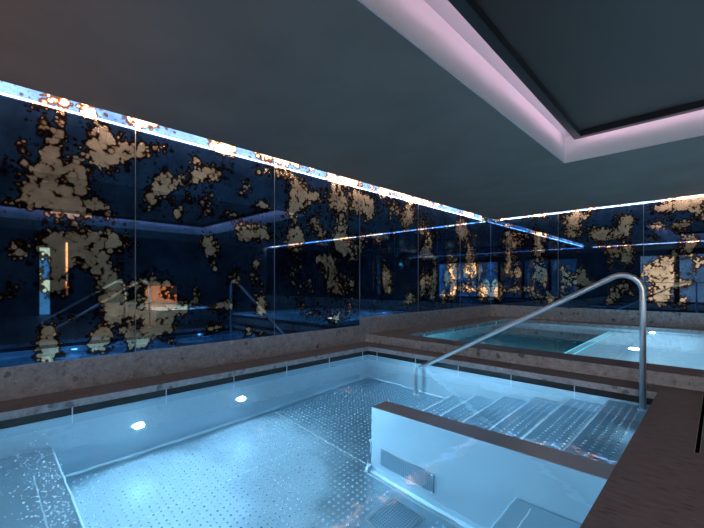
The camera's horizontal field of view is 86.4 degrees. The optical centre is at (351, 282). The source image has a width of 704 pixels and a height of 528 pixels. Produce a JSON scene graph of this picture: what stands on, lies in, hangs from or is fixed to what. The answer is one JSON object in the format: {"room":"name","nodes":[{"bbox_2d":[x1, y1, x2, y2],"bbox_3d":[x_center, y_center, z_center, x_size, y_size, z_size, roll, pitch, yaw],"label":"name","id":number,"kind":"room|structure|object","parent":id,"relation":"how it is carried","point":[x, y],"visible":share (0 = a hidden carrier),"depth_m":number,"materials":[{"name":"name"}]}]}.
{"room":"indoor spa pool","nodes":[
{"label":"indoor spa pool","id":0,"kind":"room"},
{"bbox_2d":[0,0,703,218],"bbox_3d":[2.516,-1.835,0.962,10.560,0.390,14.100,0,0,45],"label":"ceiling","id":1,"kind":"structure","parent":0,"point":[329,86],"depth_m":3.33,"materials":[{"name":"grey paint"}]},
{"bbox_2d":[448,0,703,139],"bbox_3d":[2.810,-1.940,1.038,5.286,0.120,5.700,0,0,45],"label":"ceiling panel","id":2,"kind":"object","parent":1,"relation":"attached to","point":[597,66],"visible":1,"depth_m":3.17,"materials":[{"name":"black paint"}]},
{"bbox_2d":[0,342,703,527],"bbox_3d":[0.784,1.031,-0.679,10.730,0.062,9.330,0,0,45],"label":"floor","id":3,"kind":"structure","parent":0,"point":[657,481],"depth_m":2.79,"materials":[{"name":"stone"}]},
{"bbox_2d":[0,352,649,479],"bbox_3d":[-0.058,1.751,3.051,3.540,1.378,4.510,0,0,45],"label":"pool","id":4,"kind":"object","parent":3,"relation":"in","point":[596,468],"visible":0.03,"depth_m":2.71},
{"bbox_2d":[0,355,649,527],"bbox_3d":[-0.058,1.130,3.051,3.540,0.001,4.510,0,0,45],"label":"water","id":5,"kind":"object","parent":4,"relation":"in","point":[308,447],"visible":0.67,"depth_m":2.46,"materials":[{"name":"blue liquid"}]},
{"bbox_2d":[0,355,649,429],"bbox_3d":[-0.058,1.783,3.051,3.540,1.314,4.510,0,0,44],"label":"gutter","id":6,"kind":"object","parent":4,"relation":"in","point":[444,423],"depth_m":3.19,"materials":[{"name":"metal"}]},
{"bbox_2d":[0,351,653,428],"bbox_3d":[-0.058,1.102,3.051,3.580,0.080,4.550,0,0,45],"label":"trim","id":7,"kind":"structure","parent":4,"relation":"attached to","point":[24,420],"depth_m":3.93,"materials":[{"name":"black tile"}]},
{"bbox_2d":[419,272,645,408],"bbox_3d":[1.755,1.161,4.262,2.552,2.518,0.084,0,0,45],"label":"handrail","id":8,"kind":"object","parent":4,"relation":"attached to","point":[642,289],"visible":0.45,"depth_m":3.51,"materials":[{"name":"silver metal"}]},
{"bbox_2d":[694,394,703,452],"bbox_3d":[2.594,0.999,2.779,0.026,0.003,1.600,0,0,45],"label":"drain","id":9,"kind":"object","parent":3,"relation":"on","point":[701,419],"visible":1,"depth_m":2.54,"materials":[{"name":"black metal"}]},
{"bbox_2d":[365,316,703,391],"bbox_3d":[5.774,0.935,4.399,10.730,0.130,4.910,0,0,45],"label":"surround","id":10,"kind":"structure","parent":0,"point":[664,375],"depth_m":4.76,"materials":[{"name":"stone"}]},
{"bbox_2d":[423,321,703,335],"bbox_3d":[4.274,1.560,5.964,5.263,1.320,4.200,0,0,45],"label":"plunge pool","id":11,"kind":"object","parent":10,"relation":"in","point":[496,321],"visible":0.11,"depth_m":7.72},
{"bbox_2d":[429,321,694,334],"bbox_3d":[4.283,0.940,5.970,5.300,0.020,4.220,0,0,45],"label":"trim","id":12,"kind":"structure","parent":11,"relation":"attached to","point":[502,321],"depth_m":7.70,"materials":[{"name":"black tile"}]},
{"bbox_2d":[422,321,703,369],"bbox_3d":[4.276,0.940,5.963,5.260,0.001,4.200,0,0,45],"label":"water","id":13,"kind":"object","parent":11,"relation":"in","point":[685,350],"visible":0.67,"depth_m":6.03,"materials":[{"name":"blue liquid"}]},
{"bbox_3d":[7.671,0.300,6.258,11.030,4.800,0.200,0,0,45],"label":"wall","id":14,"kind":"structure","parent":0,"visible":0},
{"bbox_2d":[491,305,703,328],"bbox_3d":[7.529,0.750,6.184,10.730,0.360,0.104,0,0,45],"label":"baseboard","id":15,"kind":"structure","parent":14,"relation":"attached to","point":[628,317],"depth_m":8.09,"materials":[{"name":"stone"}]},
{"bbox_2d":[491,212,557,306],"bbox_3d":[4.251,-0.645,9.344,1.620,2.430,0.014,0,0,45],"label":"mirror panel","id":16,"kind":"object","parent":15,"relation":"on","point":[524,249],"visible":0.91,"depth_m":9.29,"materials":[{"name":"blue mirror"}]},
{"bbox_2d":[558,202,643,310],"bbox_3d":[5.396,-0.645,8.219,1.590,2.430,0.014,0,0,45],"label":"mirror panel","id":17,"kind":"object","parent":15,"relation":"on","point":[595,244],"visible":0.89,"depth_m":8.19,"materials":[{"name":"blue mirror"}]},
{"bbox_2d":[644,194,703,312],"bbox_3d":[6.534,-0.645,7.101,1.600,2.430,0.014,0,0,45],"label":"mirror panel","id":18,"kind":"object","parent":15,"relation":"on","point":[673,227],"visible":0.87,"depth_m":7.33,"materials":[{"name":"blue mirror"}]},
{"bbox_3d":[-1.430,0.300,5.008,0.200,4.800,14.740,0,0,45],"label":"wall","id":19,"kind":"structure","parent":0,"visible":0},
{"bbox_2d":[0,305,490,401],"bbox_3d":[-1.356,0.790,4.866,0.104,0.420,14.240,0,0,45],"label":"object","id":20,"kind":"structure","parent":19,"relation":"attached to","point":[22,381],"depth_m":4.27,"materials":[{"name":"stone"}]},
{"bbox_2d":[0,81,135,367],"bbox_3d":[-2.845,-0.573,3.290,0.014,2.575,1.700,0,0,45],"label":"mirror panel","id":21,"kind":"object","parent":20,"relation":"on","point":[68,167],"visible":0.92,"depth_m":3.46,"materials":[{"name":"blue mirror"}]},
{"bbox_2d":[136,119,274,351],"bbox_3d":[-1.653,-0.573,4.502,0.014,2.575,1.700,0,0,45],"label":"mirror panel","id":22,"kind":"object","parent":20,"relation":"on","point":[205,208],"visible":0.95,"depth_m":4.37,"materials":[{"name":"blue mirror"}]},
{"bbox_2d":[275,158,359,334],"bbox_3d":[-0.465,-0.573,5.711,0.014,2.575,1.690,0,0,45],"label":"mirror panel","id":23,"kind":"object","parent":20,"relation":"on","point":[317,212],"visible":0.91,"depth_m":5.62,"materials":[{"name":"blue mirror"}]},
{"bbox_2d":[360,182,417,316],"bbox_3d":[0.727,-0.640,6.924,0.014,2.440,1.710,0,0,45],"label":"mirror panel","id":24,"kind":"object","parent":20,"relation":"on","point":[388,218],"visible":0.92,"depth_m":6.82,"materials":[{"name":"blue mirror"}]},
{"bbox_2d":[418,198,459,311],"bbox_3d":[1.922,-0.640,8.140,0.014,2.440,1.700,0,0,45],"label":"mirror panel","id":25,"kind":"object","parent":20,"relation":"on","point":[438,224],"visible":0.95,"depth_m":8.07,"materials":[{"name":"blue mirror"}]},
{"bbox_2d":[460,210,490,307],"bbox_3d":[3.092,-0.640,9.331,0.014,2.440,1.640,0,0,45],"label":"mirror panel","id":26,"kind":"object","parent":20,"relation":"on","point":[475,230],"visible":0.96,"depth_m":9.27,"materials":[{"name":"blue mirror"}]}
]}

